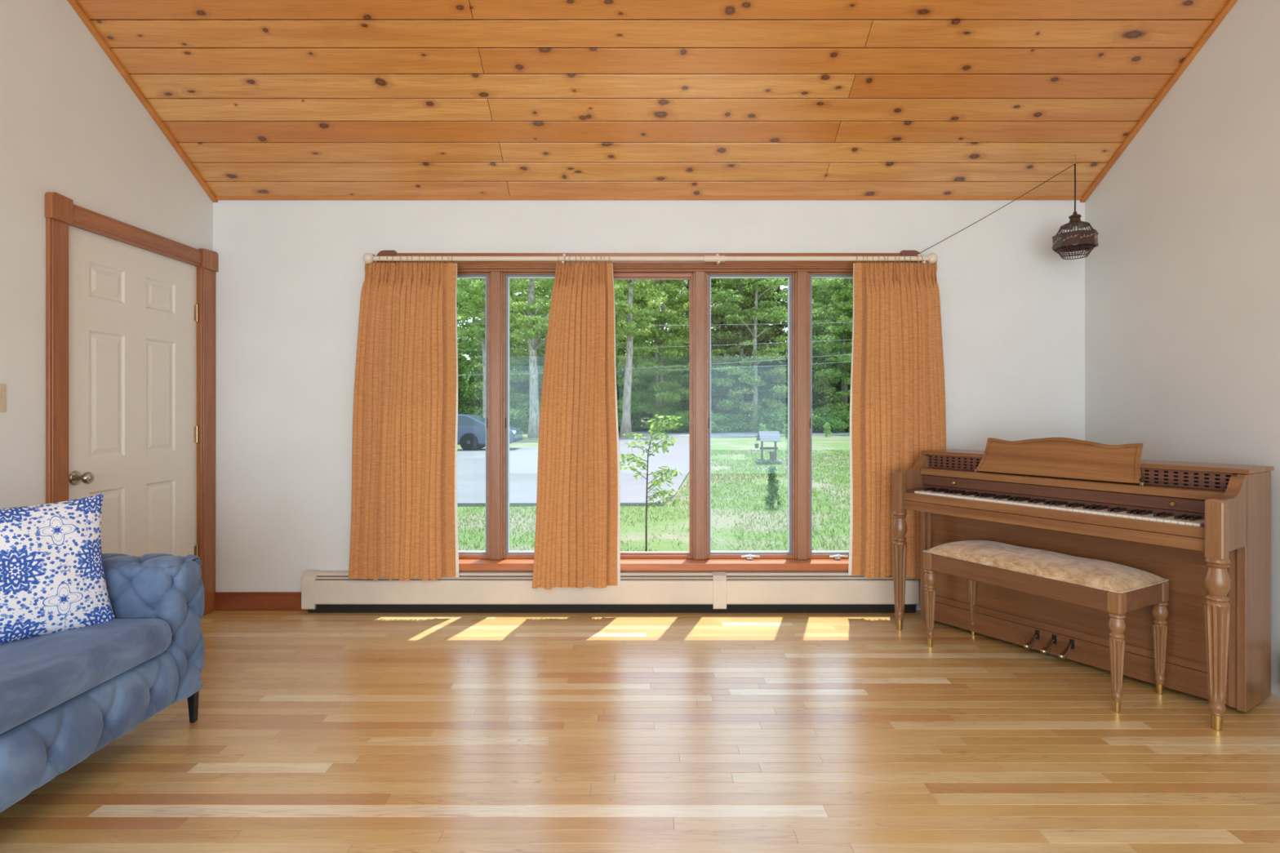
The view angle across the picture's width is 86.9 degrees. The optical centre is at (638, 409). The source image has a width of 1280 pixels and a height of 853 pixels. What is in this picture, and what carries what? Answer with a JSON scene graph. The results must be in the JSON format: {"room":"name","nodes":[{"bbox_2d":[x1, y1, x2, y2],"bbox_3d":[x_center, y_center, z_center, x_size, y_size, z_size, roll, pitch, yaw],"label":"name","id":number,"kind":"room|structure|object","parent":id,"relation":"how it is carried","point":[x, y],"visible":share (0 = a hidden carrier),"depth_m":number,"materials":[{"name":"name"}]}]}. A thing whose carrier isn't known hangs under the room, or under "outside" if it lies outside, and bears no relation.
{"room":"music room","nodes":[
{"label":"music room","id":0,"kind":"room"},
{"bbox_2d":[0,0,213,508],"bbox_3d":[-2.570,-0.920,0.241,0.120,4.600,7.483,0,0,0],"label":"wall","id":1,"kind":"structure","parent":0,"point":[72,126],"depth_m":2.86,"materials":[{"name":"white paint"}]},
{"bbox_2d":[0,383,5,412],"bbox_3d":[-2.502,-0.046,2.638,0.016,0.112,0.072,0,0,0],"label":"light switch","id":2,"kind":"object","parent":1,"relation":"attached to","point":[2,386],"visible":1,"depth_m":2.66,"materials":[{"name":"beige plastic"}]},
{"bbox_2d":[45,217,68,503],"bbox_3d":[-2.499,0.182,2.907,0.022,1.997,0.098,0,0,0],"label":"trim","id":3,"kind":"structure","parent":1,"relation":"attached to","point":[56,231],"depth_m":2.88,"materials":[{"name":"brown wood"}]},
{"bbox_2d":[44,191,73,224],"bbox_3d":[-2.493,-0.868,2.906,0.034,0.114,0.108,0,0,0],"label":"trim","id":4,"kind":"structure","parent":1,"relation":"attached to","point":[58,206],"depth_m":2.89,"materials":[{"name":"brown wood"}]},
{"bbox_2d":[68,224,199,558],"bbox_3d":[-2.509,0.172,3.405,0.126,2.016,0.935,0,0,0],"label":"door","id":5,"kind":"structure","parent":1,"relation":"in","point":[134,310],"depth_m":3.38,"materials":[{"name":"white paint"}]},
{"bbox_2d":[71,204,201,266],"bbox_3d":[-2.499,-0.862,3.405,0.022,0.090,0.897,0,0,0],"label":"trim","id":6,"kind":"structure","parent":1,"relation":"attached to","point":[83,218],"depth_m":3.33,"materials":[{"name":"brown wood"}]},
{"bbox_2d":[67,0,217,202],"bbox_3d":[-2.495,-2.190,2.292,0.030,1.938,3.383,0,0,0],"label":"trim","id":7,"kind":"structure","parent":1,"relation":"attached to","point":[75,5],"depth_m":3.37,"materials":[{"name":"brown wood"}]},
{"bbox_2d":[199,267,215,615],"bbox_3d":[-2.499,0.182,3.917,0.022,1.997,0.128,0,0,0],"label":"trim","id":8,"kind":"structure","parent":1,"relation":"attached to","point":[206,277],"depth_m":3.90,"materials":[{"name":"brown wood"}]},
{"bbox_2d":[198,248,217,271],"bbox_3d":[-2.493,-0.868,3.916,0.034,0.114,0.133,0,0,0],"label":"trim","id":9,"kind":"structure","parent":1,"relation":"attached to","point":[209,258],"depth_m":3.90,"materials":[{"name":"brown wood"}]},
{"bbox_2d":[0,609,1279,852],"bbox_3d":[0.060,1.240,0.291,5.341,0.120,7.583,0,0,0],"label":"floor","id":10,"kind":"structure","parent":0,"point":[312,732],"depth_m":2.35,"materials":[{"name":"brown wood"}]},
{"bbox_2d":[0,553,204,812],"bbox_3d":[-2.066,0.862,1.512,0.848,0.637,2.195,0,0,0],"label":"sofa","id":11,"kind":"object","parent":10,"relation":"on","point":[65,695],"visible":0.82,"depth_m":2.15,"materials":[{"name":"blue fabric"}]},
{"bbox_2d":[0,493,115,644],"bbox_3d":[-2.015,0.530,2.215,0.180,0.454,0.470,0,0,34],"label":"throw pillow","id":12,"kind":"object","parent":11,"relation":"on","point":[52,579],"visible":1,"depth_m":2.23,"materials":[{"name":"fabric"}]},
{"bbox_2d":[922,540,1168,712],"bbox_3d":[1.810,0.916,3.089,0.403,0.528,0.896,0,0,-30],"label":"piano bench","id":13,"kind":"object","parent":10,"relation":"on","point":[1117,589],"visible":1,"depth_m":2.83,"materials":[{"name":"brown wood"}]},
{"bbox_2d":[926,540,1164,591],"bbox_3d":[1.810,0.681,3.089,0.389,0.059,0.882,0,0,-30],"label":"seat cushion","id":14,"kind":"object","parent":13,"relation":"on","point":[1089,575],"depth_m":2.91,"materials":[{"name":"beige fabric"}]},
{"bbox_2d":[892,437,1274,730],"bbox_3d":[1.969,0.656,3.193,0.553,1.049,1.430,0,0,-33],"label":"upright piano","id":15,"kind":"object","parent":10,"relation":"on","point":[1203,528],"visible":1,"depth_m":2.94,"materials":[{"name":"brown wood"}]},
{"bbox_2d":[920,467,1225,500],"bbox_3d":[1.929,0.338,3.166,0.089,0.034,1.312,0,0,-33],"label":"shelf","id":16,"kind":"object","parent":15,"relation":"attached to","point":[1188,493],"depth_m":3.03,"materials":[{"name":"brown wood"}]},
{"bbox_2d":[928,454,1236,490],"bbox_3d":[1.967,0.283,3.183,0.011,0.069,1.324,0,0,-33],"label":"grille","id":17,"kind":"object","parent":15,"relation":"attached to","point":[1149,473],"depth_m":3.02,"materials":[{"name":"brown wood"}]},
{"bbox_2d":[213,200,1084,609],"bbox_3d":[0.060,0.011,4.053,5.421,2.740,0.140,0,0,0],"label":"wall","id":18,"kind":"structure","parent":0,"point":[290,277],"depth_m":3.98,"materials":[{"name":"white paint"}]},
{"bbox_2d":[214,591,307,610],"bbox_3d":[-2.228,1.127,3.975,0.565,0.106,0.016,0,0,0],"label":"baseboard","id":19,"kind":"structure","parent":18,"relation":"attached to","point":[224,601],"depth_m":3.97,"materials":[{"name":"brown wood"}]},
{"bbox_2d":[376,250,396,262],"bbox_3d":[-1.480,-0.876,3.966,0.110,0.113,0.034,0,0,0],"label":"trim","id":20,"kind":"structure","parent":18,"relation":"attached to","point":[383,253],"depth_m":3.95,"materials":[{"name":"brown wood"}]},
{"bbox_2d":[457,272,488,558],"bbox_3d":[-1.157,0.036,4.075,0.528,1.714,0.060,0,0,0],"label":"window","id":21,"kind":"structure","parent":18,"relation":"in","point":[462,554],"depth_m":4.05,"materials":[{"name":"brown wood"}]},
{"bbox_2d":[488,271,502,559],"bbox_3d":[-0.853,0.030,4.072,0.080,1.728,0.106,0,0,0],"label":"trim","id":22,"kind":"structure","parent":18,"relation":"attached to","point":[495,278],"depth_m":4.02,"materials":[{"name":"brown wood"}]},
{"bbox_2d":[502,272,555,558],"bbox_3d":[-0.548,0.036,4.075,0.528,1.714,0.060,0,0,0],"label":"window","id":23,"kind":"structure","parent":18,"relation":"in","point":[507,553],"depth_m":4.05,"materials":[{"name":"brown wood"}]},
{"bbox_2d":[301,569,919,613],"bbox_3d":[-0.165,1.062,3.942,3.570,0.235,0.081,0,0,0],"label":"baseboard heater","id":24,"kind":"object","parent":18,"relation":"attached to","point":[322,591],"visible":0.94,"depth_m":3.91,"materials":[{"name":"beige metal"}]},
{"bbox_2d":[395,253,901,266],"bbox_3d":[0.060,-0.880,3.972,3.112,0.078,0.022,0,0,0],"label":"trim","id":25,"kind":"structure","parent":18,"relation":"attached to","point":[460,264],"depth_m":3.96,"materials":[{"name":"brown wood"}]},
{"bbox_2d":[216,195,1082,199],"bbox_3d":[0.060,-1.246,3.972,5.081,0.026,0.022,0,0,0],"label":"trim","id":26,"kind":"structure","parent":18,"relation":"attached to","point":[218,197],"depth_m":3.96,"materials":[{"name":"brown wood"}]},
{"bbox_2d":[363,253,937,264],"bbox_3d":[0.066,-0.871,3.903,3.290,0.070,0.122,0,0,0],"label":"curtain rod","id":27,"kind":"object","parent":18,"relation":"attached to","point":[367,257],"visible":0.97,"depth_m":3.86,"materials":[{"name":"beige paint"}]},
{"bbox_2d":[348,256,458,580],"bbox_3d":[-1.346,0.050,3.877,0.623,1.859,0.059,0,0,0],"label":"curtain","id":28,"kind":"object","parent":27,"relation":"hanging from","point":[404,513],"visible":1,"depth_m":3.86,"materials":[{"name":"orange fabric"}]},
{"bbox_2d":[532,256,620,589],"bbox_3d":[-0.358,0.074,3.877,0.507,1.906,0.059,0,0,-1],"label":"curtain","id":29,"kind":"object","parent":27,"relation":"hanging from","point":[577,538],"visible":1,"depth_m":3.86,"materials":[{"name":"orange fabric"}]},
{"bbox_2d":[848,256,946,578],"bbox_3d":[1.492,0.045,3.878,0.572,1.850,0.067,0,0,0],"label":"curtain","id":30,"kind":"object","parent":27,"relation":"hanging from","point":[897,397],"visible":0.84,"depth_m":3.86,"materials":[{"name":"orange fabric"}]},
{"bbox_2d":[613,272,693,558],"bbox_3d":[0.060,0.036,4.075,0.528,1.714,0.060,0,0,0],"label":"window","id":31,"kind":"structure","parent":18,"relation":"in","point":[617,276],"depth_m":4.06,"materials":[{"name":"brown wood"}]},
{"bbox_2d":[458,558,848,570],"bbox_3d":[0.060,0.917,4.039,3.292,0.046,0.208,0,0,0],"label":"window sill","id":32,"kind":"structure","parent":18,"relation":"attached to","point":[464,564],"depth_m":3.94,"materials":[{"name":"brown wood"}]},
{"bbox_2d":[457,266,853,272],"bbox_3d":[0.060,-0.836,4.053,3.072,0.029,0.141,0,0,0],"label":"trim","id":33,"kind":"structure","parent":18,"relation":"attached to","point":[460,269],"depth_m":4.01,"materials":[{"name":"brown wood"}]},
{"bbox_2d":[693,271,706,559],"bbox_3d":[0.364,0.030,4.072,0.080,1.728,0.106,0,0,0],"label":"trim","id":34,"kind":"structure","parent":18,"relation":"attached to","point":[699,277],"depth_m":4.02,"materials":[{"name":"brown wood"}]},
{"bbox_2d":[706,272,794,559],"bbox_3d":[0.668,0.036,4.053,0.528,1.714,0.103,0,0,0],"label":"window","id":35,"kind":"structure","parent":18,"relation":"in","point":[748,555],"depth_m":4.05,"materials":[{"name":"brown wood"}]},
{"bbox_2d":[794,271,808,559],"bbox_3d":[0.973,0.030,4.072,0.080,1.728,0.106,0,0,0],"label":"trim","id":36,"kind":"structure","parent":18,"relation":"attached to","point":[801,278],"depth_m":4.02,"materials":[{"name":"brown wood"}]},
{"bbox_2d":[808,272,853,559],"bbox_3d":[1.277,0.036,4.053,0.528,1.714,0.103,0,0,0],"label":"window","id":37,"kind":"structure","parent":18,"relation":"in","point":[837,555],"depth_m":4.05,"materials":[{"name":"brown wood"}]},
{"bbox_2d":[899,250,921,262],"bbox_3d":[1.597,-0.876,3.966,0.117,0.113,0.034,0,0,0],"label":"bracket","id":38,"kind":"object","parent":18,"relation":"attached to","point":[904,253],"depth_m":3.95,"materials":[{"name":"brown wood"}]},
{"bbox_2d":[76,0,1227,196],"bbox_3d":[0.060,-2.235,2.369,5.341,2.078,3.555,0,0,0],"label":"ceiling","id":39,"kind":"structure","parent":0,"point":[262,97],"depth_m":3.36,"materials":[{"name":"brown wood"}]},
{"bbox_2d":[1084,0,1279,697],"bbox_3d":[2.691,-0.920,0.241,0.120,4.600,7.483,0,0,0],"label":"wall","id":40,"kind":"structure","parent":0,"point":[1182,276],"depth_m":3.18,"materials":[{"name":"white paint"}]},
{"bbox_2d":[1080,0,1237,202],"bbox_3d":[2.616,-2.190,2.292,0.030,1.938,3.383,0,0,0],"label":"trim","id":41,"kind":"structure","parent":40,"relation":"attached to","point":[1229,4],"depth_m":3.36,"materials":[{"name":"brown wood"}]},
{"bbox_3d":[2.391,-1.374,3.702,0.013,0.058,0.003,0,0,0],"label":"ceiling hook","id":42,"kind":"object","parent":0,"visible":0},
{"bbox_2d":[918,163,1097,259],"bbox_3d":[2.055,-1.092,3.764,0.893,0.513,0.211,0,0,10],"label":"hanging lantern","id":43,"kind":"object","parent":42,"relation":"hanging from","point":[1075,240],"visible":1,"depth_m":3.67,"materials":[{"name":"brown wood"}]},
{"label":"outside","id":44,"kind":"structure","parent":0,"visible":0},
{"bbox_2d":[457,354,846,376],"bbox_3d":[6.170,-3.193,37.999,42.711,2.861,0.013,0,0,0],"label":"overhead wire","id":45,"kind":"object","parent":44,"point":[843,354],"visible":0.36,"depth_m":37.99,"materials":[{"name":"black metal"}]},
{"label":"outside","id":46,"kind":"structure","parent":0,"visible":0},
{"bbox_2d":[538,361,848,373],"bbox_3d":[6.170,-2.894,37.999,42.711,1.912,0.013,0,0,0],"label":"overhead wire","id":47,"kind":"object","parent":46,"point":[845,362],"visible":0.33,"depth_m":37.99,"materials":[{"name":"black metal"}]},
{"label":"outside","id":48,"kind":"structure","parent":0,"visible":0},
{"bbox_2d":[457,435,688,506],"bbox_3d":[-14.298,1.588,25.990,35.896,0.085,30.160,0,0,0],"label":"driveway","id":49,"kind":"structure","parent":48,"point":[523,461],"depth_m":16.45,"materials":[{"name":"grey asphalt"}]},
{"bbox_2d":[457,413,522,450],"bbox_3d":[-7.126,0.871,26.451,4.910,1.420,1.825,0,0,0],"label":"car","id":50,"kind":"object","parent":49,"relation":"on","point":[471,428],"visible":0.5,"depth_m":25.59,"materials":[{"name":"blue paint"}]},
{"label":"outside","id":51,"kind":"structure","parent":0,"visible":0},
{"bbox_2d":[617,419,825,431],"bbox_3d":[0.000,1.590,82.750,140.000,0.080,64.500,0,0,0],"label":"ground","id":52,"kind":"structure","parent":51,"point":[638,428],"depth_m":54.04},
{"bbox_2d":[457,356,482,412],"bbox_3d":[-15.038,-0.935,54.961,8.929,7.084,6.604,0,0,4],"label":"bush","id":53,"kind":"object","parent":52,"relation":"on","point":[474,380],"visible":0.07,"depth_m":53.80,"materials":[{"name":"green plant"}]},
{"bbox_2d":[456,278,518,404],"bbox_3d":[-15.190,-7.151,60.528,9.655,17.729,9.860,0,0,-19],"label":"tree","id":54,"kind":"object","parent":52,"relation":"on","point":[473,279],"visible":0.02,"depth_m":59.90,"materials":[{"name":"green plant"}]},
{"bbox_2d":[457,366,516,408],"bbox_3d":[-12.758,-0.998,55.756,6.739,5.274,8.148,0,0,-10],"label":"bush","id":55,"kind":"object","parent":52,"relation":"on","point":[467,375],"visible":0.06,"depth_m":53.65,"materials":[{"name":"green plant"}]},
{"bbox_2d":[466,278,553,409],"bbox_3d":[-9.612,-5.824,54.006,8.014,15.054,8.152,0,0,13],"label":"tree","id":56,"kind":"object","parent":52,"relation":"on","point":[523,280],"visible":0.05,"depth_m":53.21,"materials":[{"name":"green plant"}]},
{"bbox_2d":[509,355,544,407],"bbox_3d":[-7.807,-1.130,55.766,9.623,7.634,7.117,0,0,30],"label":"bush","id":57,"kind":"object","parent":52,"relation":"on","point":[540,361],"visible":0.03,"depth_m":53.97,"materials":[{"name":"green plant"}]},
{"bbox_2d":[510,281,548,394],"bbox_3d":[-6.253,-6.772,55.873,9.034,16.960,9.191,0,0,-18],"label":"tree","id":58,"kind":"object","parent":52,"relation":"on","point":[540,350],"visible":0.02,"depth_m":53.80,"materials":[{"name":"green plant"}]},
{"bbox_2d":[509,279,553,365],"bbox_3d":[-8.348,-7.053,61.411,9.145,17.531,9.363,0,0,10],"label":"tree","id":59,"kind":"object","parent":52,"relation":"on","point":[549,296],"visible":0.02,"depth_m":60.62,"materials":[{"name":"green plant"}]},
{"bbox_2d":[537,358,651,414],"bbox_3d":[-3.660,-1.622,55.483,10.121,6.550,8.370,0,0,-4],"label":"bush","id":60,"kind":"object","parent":52,"relation":"on","point":[543,360],"visible":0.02,"depth_m":53.11,"materials":[{"name":"green plant"}]},
{"bbox_2d":[613,280,672,426],"bbox_3d":[-0.567,-5.811,56.333,8.021,15.026,7.834,0,0,-21],"label":"tree","id":61,"kind":"object","parent":52,"relation":"on","point":[641,339],"visible":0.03,"depth_m":56.99,"materials":[{"name":"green plant"}]},
{"bbox_2d":[615,338,683,428],"bbox_3d":[0.839,-1.661,55.006,8.347,7.810,13.035,0,0,35],"label":"bush","id":62,"kind":"object","parent":52,"relation":"on","point":[640,386],"visible":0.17,"depth_m":51.53,"materials":[{"name":"green plant"}]},
{"bbox_2d":[632,280,735,428],"bbox_3d":[3.421,-7.036,52.715,9.326,17.518,9.487,0,0,-16],"label":"tree","id":63,"kind":"object","parent":52,"relation":"on","point":[684,406],"visible":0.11,"depth_m":51.31,"materials":[{"name":"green plant"}]},
{"bbox_2d":[649,369,718,425],"bbox_3d":[3.248,-0.684,56.279,5.945,6.377,8.038,0,0,-35],"label":"bush","id":64,"kind":"object","parent":52,"relation":"on","point":[675,372],"visible":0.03,"depth_m":54.60,"materials":[{"name":"green plant"}]},
{"bbox_2d":[653,281,737,374],"bbox_3d":[5.375,-6.793,63.976,9.304,17.024,9.456,0,0,0],"label":"tree","id":65,"kind":"object","parent":52,"relation":"on","point":[685,289],"visible":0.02,"depth_m":61.97,"materials":[{"name":"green plant"}]},
{"bbox_2d":[673,360,752,428],"bbox_3d":[5.743,-0.860,56.487,8.663,6.873,6.407,0,0,-4],"label":"bush","id":66,"kind":"object","parent":52,"relation":"on","point":[714,408],"visible":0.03,"depth_m":54.94,"materials":[{"name":"green plant"}]},
{"bbox_2d":[711,280,782,394],"bbox_3d":[9.036,-6.528,63.831,8.972,16.485,9.163,0,0,-16],"label":"tree","id":67,"kind":"object","parent":52,"relation":"on","point":[735,357],"visible":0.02,"depth_m":63.14,"materials":[{"name":"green plant"}]},
{"bbox_2d":[711,368,786,423],"bbox_3d":[8.816,-1.194,56.736,11.154,6.683,7.143,0,0,-17],"label":"bush","id":68,"kind":"object","parent":52,"relation":"on","point":[716,406],"visible":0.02,"depth_m":55.21,"materials":[{"name":"green plant"}]},
{"bbox_2d":[732,278,830,423],"bbox_3d":[10.632,-5.622,52.241,7.926,14.626,7.791,0,0,10],"label":"tree","id":69,"kind":"object","parent":52,"relation":"on","point":[817,358],"visible":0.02,"depth_m":51.08,"materials":[{"name":"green plant"}]},
{"bbox_2d":[785,337,852,428],"bbox_3d":[16.201,-1.643,55.722,11.442,9.077,8.462,0,0,-15],"label":"bush","id":70,"kind":"object","parent":52,"relation":"on","point":[837,363],"visible":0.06,"depth_m":53.45,"materials":[{"name":"green plant"}]},
{"bbox_2d":[812,278,853,409],"bbox_3d":[15.554,-5.290,54.324,7.431,13.951,7.560,0,0,13],"label":"tree","id":71,"kind":"object","parent":52,"relation":"on","point":[821,292],"visible":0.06,"depth_m":52.76,"materials":[{"name":"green plant"}]},
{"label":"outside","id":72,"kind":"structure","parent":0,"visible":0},
{"bbox_2d":[457,432,849,551],"bbox_3d":[0.000,1.601,59.140,140.000,0.060,110.000,0,0,0],"label":"lawn","id":73,"kind":"structure","parent":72,"point":[820,442],"depth_m":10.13,"materials":[{"name":"green plant"}]},
{"bbox_2d":[457,351,471,400],"bbox_3d":[-14.822,-6.511,45.743,6.797,16.430,6.578,0,0,-32],"label":"tree","id":74,"kind":"object","parent":73,"relation":"on","point":[460,397],"visible":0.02,"depth_m":46.40,"materials":[{"name":"green plant"}]},
{"bbox_2d":[457,403,482,416],"bbox_3d":[-11.782,0.725,47.007,3.525,2.410,4.766,0,0,-38],"label":"bush","id":75,"kind":"object","parent":73,"relation":"on","point":[464,411],"visible":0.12,"depth_m":46.52,"materials":[{"name":"green plant"}]},
{"bbox_2d":[456,278,536,418],"bbox_3d":[-9.364,-4.992,40.828,5.853,13.368,6.272,0,0,27],"label":"tree","id":76,"kind":"object","parent":73,"relation":"on","point":[461,295],"visible":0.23,"depth_m":40.63,"materials":[{"name":"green plant"}]},
{"bbox_2d":[473,408,528,434],"bbox_3d":[-8.965,0.847,44.756,4.089,2.065,5.528,0,0,11],"label":"bush","id":77,"kind":"object","parent":73,"relation":"on","point":[514,415],"visible":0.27,"depth_m":44.29,"materials":[{"name":"green plant"}]},
{"bbox_2d":[456,278,552,414],"bbox_3d":[-10.947,-6.664,47.781,9.189,16.760,9.262,0,0,25],"label":"tree","id":78,"kind":"object","parent":73,"relation":"on","point":[523,352],"visible":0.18,"depth_m":46.61,"materials":[{"name":"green plant"}]},
{"bbox_2d":[471,278,554,438],"bbox_3d":[-5.803,-4.981,38.122,6.473,13.347,6.459,0,0,20],"label":"tree","id":79,"kind":"object","parent":73,"relation":"on","point":[534,331],"visible":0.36,"depth_m":38.05,"materials":[{"name":"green plant"}]},
{"bbox_2d":[509,399,540,433],"bbox_3d":[-7.941,0.618,46.617,3.899,2.712,5.036,0,0,0],"label":"bush","id":80,"kind":"object","parent":73,"relation":"on","point":[525,406],"visible":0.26,"depth_m":45.77,"materials":[{"name":"green plant"}]},
{"bbox_2d":[525,280,628,399],"bbox_3d":[-4.288,-5.656,49.319,7.852,14.710,7.669,0,0,20],"label":"tree","id":81,"kind":"object","parent":73,"relation":"on","point":[549,292],"visible":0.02,"depth_m":48.37,"materials":[{"name":"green plant"}]},
{"bbox_2d":[617,397,654,432],"bbox_3d":[-1.038,0.424,47.428,4.298,2.786,6.712,0,0,35],"label":"bush","id":82,"kind":"object","parent":73,"relation":"on","point":[634,415],"visible":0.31,"depth_m":46.89,"materials":[{"name":"green plant"}]},
{"bbox_2d":[613,280,669,436],"bbox_3d":[-0.932,-5.370,40.183,6.896,14.136,6.836,0,0,-20],"label":"tree","id":83,"kind":"object","parent":73,"relation":"on","point":[627,308],"visible":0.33,"depth_m":39.90,"materials":[{"name":"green plant"}]},
{"bbox_2d":[618,413,683,551],"bbox_3d":[0.116,0.829,7.528,0.777,1.564,0.491,0,0,0],"label":"sapling","id":84,"kind":"object","parent":73,"relation":"on","point":[656,429],"visible":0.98,"depth_m":7.49,"materials":[{"name":"green plant"}]},
{"bbox_2d":[615,280,711,420],"bbox_3d":[1.060,-5.649,46.457,6.438,14.705,6.899,0,0,38],"label":"tree","id":85,"kind":"object","parent":73,"relation":"on","point":[659,334],"visible":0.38,"depth_m":45.73,"materials":[{"name":"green plant"}]},
{"bbox_2d":[615,280,713,415],"bbox_3d":[1.368,-5.638,46.754,7.965,14.678,8.097,0,0,0],"label":"tree","id":86,"kind":"object","parent":73,"relation":"on","point":[668,399],"visible":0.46,"depth_m":45.54,"materials":[{"name":"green plant"}]},
{"bbox_2d":[642,413,688,433],"bbox_3d":[2.172,0.972,44.817,3.624,1.465,5.658,0,0,5],"label":"bush","id":87,"kind":"object","parent":73,"relation":"on","point":[677,428],"visible":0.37,"depth_m":44.12,"materials":[{"name":"green plant"}]},
{"bbox_2d":[672,409,731,432],"bbox_3d":[4.022,0.799,44.582,3.850,1.598,4.656,0,0,-24],"label":"bush","id":88,"kind":"object","parent":73,"relation":"on","point":[686,425],"visible":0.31,"depth_m":44.06,"materials":[{"name":"green plant"}]},
{"bbox_2d":[675,278,766,431],"bbox_3d":[5.957,-6.067,49.396,6.810,15.540,6.394,0,0,-20],"label":"tree","id":89,"kind":"object","parent":73,"relation":"on","point":[720,389],"visible":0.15,"depth_m":48.62,"materials":[{"name":"green plant"}]},
{"bbox_2d":[711,413,770,431],"bbox_3d":[6.374,0.956,46.090,5.414,1.503,3.467,0,0,12],"label":"bush","id":90,"kind":"object","parent":73,"relation":"on","point":[734,420],"visible":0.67,"depth_m":45.42,"materials":[{"name":"green plant"}]},
{"bbox_2d":[711,278,777,431],"bbox_3d":[7.183,-6.032,47.967,7.487,15.482,7.553,0,0,35],"label":"tree","id":91,"kind":"object","parent":73,"relation":"on","point":[761,326],"visible":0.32,"depth_m":46.60,"materials":[{"name":"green plant"}]},
{"bbox_2d":[711,278,787,409],"bbox_3d":[8.568,-6.604,49.165,6.653,16.618,6.875,0,0,-8],"label":"tree","id":92,"kind":"object","parent":73,"relation":"on","point":[735,378],"visible":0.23,"depth_m":48.06,"materials":[{"name":"green plant"}]},
{"bbox_2d":[742,406,783,432],"bbox_3d":[8.736,0.819,46.088,3.116,2.145,4.213,0,0,-13],"label":"bush","id":93,"kind":"object","parent":73,"relation":"on","point":[763,408],"visible":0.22,"depth_m":45.44,"materials":[{"name":"green plant"}]},
{"bbox_2d":[711,278,816,432],"bbox_3d":[8.060,-5.474,45.602,7.921,14.325,7.859,0,0,-37],"label":"tree","id":94,"kind":"object","parent":73,"relation":"on","point":[779,315],"visible":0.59,"depth_m":45.38,"materials":[{"name":"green plant"}]},
{"bbox_2d":[753,431,782,464],"bbox_3d":[3.812,1.123,19.916,0.854,0.972,0.795,0,0,0],"label":"well","id":95,"kind":"object","parent":73,"relation":"on","point":[762,436],"visible":0.98,"depth_m":19.84,"materials":[{"name":"grey wood"}]},
{"bbox_2d":[768,451,776,461],"bbox_3d":[3.941,1.411,19.909,0.210,0.340,0.205,0,0,0],"label":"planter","id":96,"kind":"object","parent":95,"relation":"on","point":[772,454],"depth_m":19.84,"materials":[{"name":"grey wood"}]},
{"bbox_2d":[764,464,782,508],"bbox_3d":[2.170,1.260,10.904,0.281,0.762,0.234,0,0,0],"label":"shrub","id":97,"kind":"object","parent":73,"relation":"on","point":[773,491],"visible":1,"depth_m":10.88,"materials":[{"name":"green plant"}]},
{"bbox_2d":[736,278,821,423],"bbox_3d":[10.193,-6.067,50.072,6.394,15.540,6.810,0,0,-44],"label":"tree","id":98,"kind":"object","parent":73,"relation":"on","point":[778,291],"visible":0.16,"depth_m":49.38,"materials":[{"name":"green plant"}]},
{"bbox_2d":[752,405,833,433],"bbox_3d":[10.444,0.655,44.599,5.523,1.786,5.245,0,0,0],"label":"bush","id":99,"kind":"object","parent":73,"relation":"on","point":[783,415],"visible":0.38,"depth_m":43.77,"materials":[{"name":"green plant"}]},
{"bbox_2d":[823,422,832,436],"bbox_3d":[10.921,1.188,39.162,0.536,0.928,0.600,0,0,0],"label":"shrub","id":100,"kind":"object","parent":73,"relation":"on","point":[827,433],"visible":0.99,"depth_m":39.11,"materials":[{"name":"green plant"}]},
{"bbox_2d":[812,406,849,432],"bbox_3d":[12.872,0.746,45.104,3.219,1.908,4.832,0,0,0],"label":"bush","id":101,"kind":"object","parent":73,"relation":"on","point":[825,412],"visible":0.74,"depth_m":44.45,"materials":[{"name":"green plant"}]},
{"bbox_2d":[812,278,853,413],"bbox_3d":[15.029,-5.419,46.438,7.414,14.212,7.591,0,0,20],"label":"tree","id":102,"kind":"object","parent":73,"relation":"on","point":[822,389],"visible":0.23,"depth_m":46.01,"materials":[{"name":"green plant"}]},
{"bbox_2d":[812,278,853,430],"bbox_3d":[14.980,-5.970,48.774,7.428,15.340,7.444,0,0,18],"label":"tree","id":103,"kind":"object","parent":73,"relation":"on","point":[844,387],"visible":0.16,"depth_m":48.42,"materials":[{"name":"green plant"}]},
{"bbox_2d":[831,296,853,368],"bbox_3d":[18.834,-6.638,47.925,8.711,16.708,8.919,0,0,45],"label":"tree","id":104,"kind":"object","parent":73,"relation":"on","point":[841,299],"visible":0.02,"depth_m":47.88,"materials":[{"name":"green plant"}]},
{"bbox_2d":[835,413,849,431],"bbox_3d":[14.883,0.901,46.072,3.495,1.390,4.226,0,0,-32],"label":"bush","id":105,"kind":"object","parent":73,"relation":"on","point":[848,420],"visible":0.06,"depth_m":45.92,"materials":[{"name":"green plant"}]},
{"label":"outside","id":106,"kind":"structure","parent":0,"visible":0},
{"bbox_2d":[635,322,835,325],"bbox_3d":[6.494,-5.426,39.999,44.959,0.901,0.013,0,0,0],"label":"overhead wire","id":107,"kind":"object","parent":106,"point":[826,322],"visible":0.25,"depth_m":39.99,"materials":[{"name":"black metal"}]},
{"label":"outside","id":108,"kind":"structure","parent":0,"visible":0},
{"bbox_2d":[631,430,849,437],"bbox_3d":[29.003,1.581,47.828,61.007,0.100,10.673,0,0,-8],"label":"road","id":109,"kind":"structure","parent":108,"point":[719,434],"depth_m":42.58,"materials":[{"name":"grey asphalt"}]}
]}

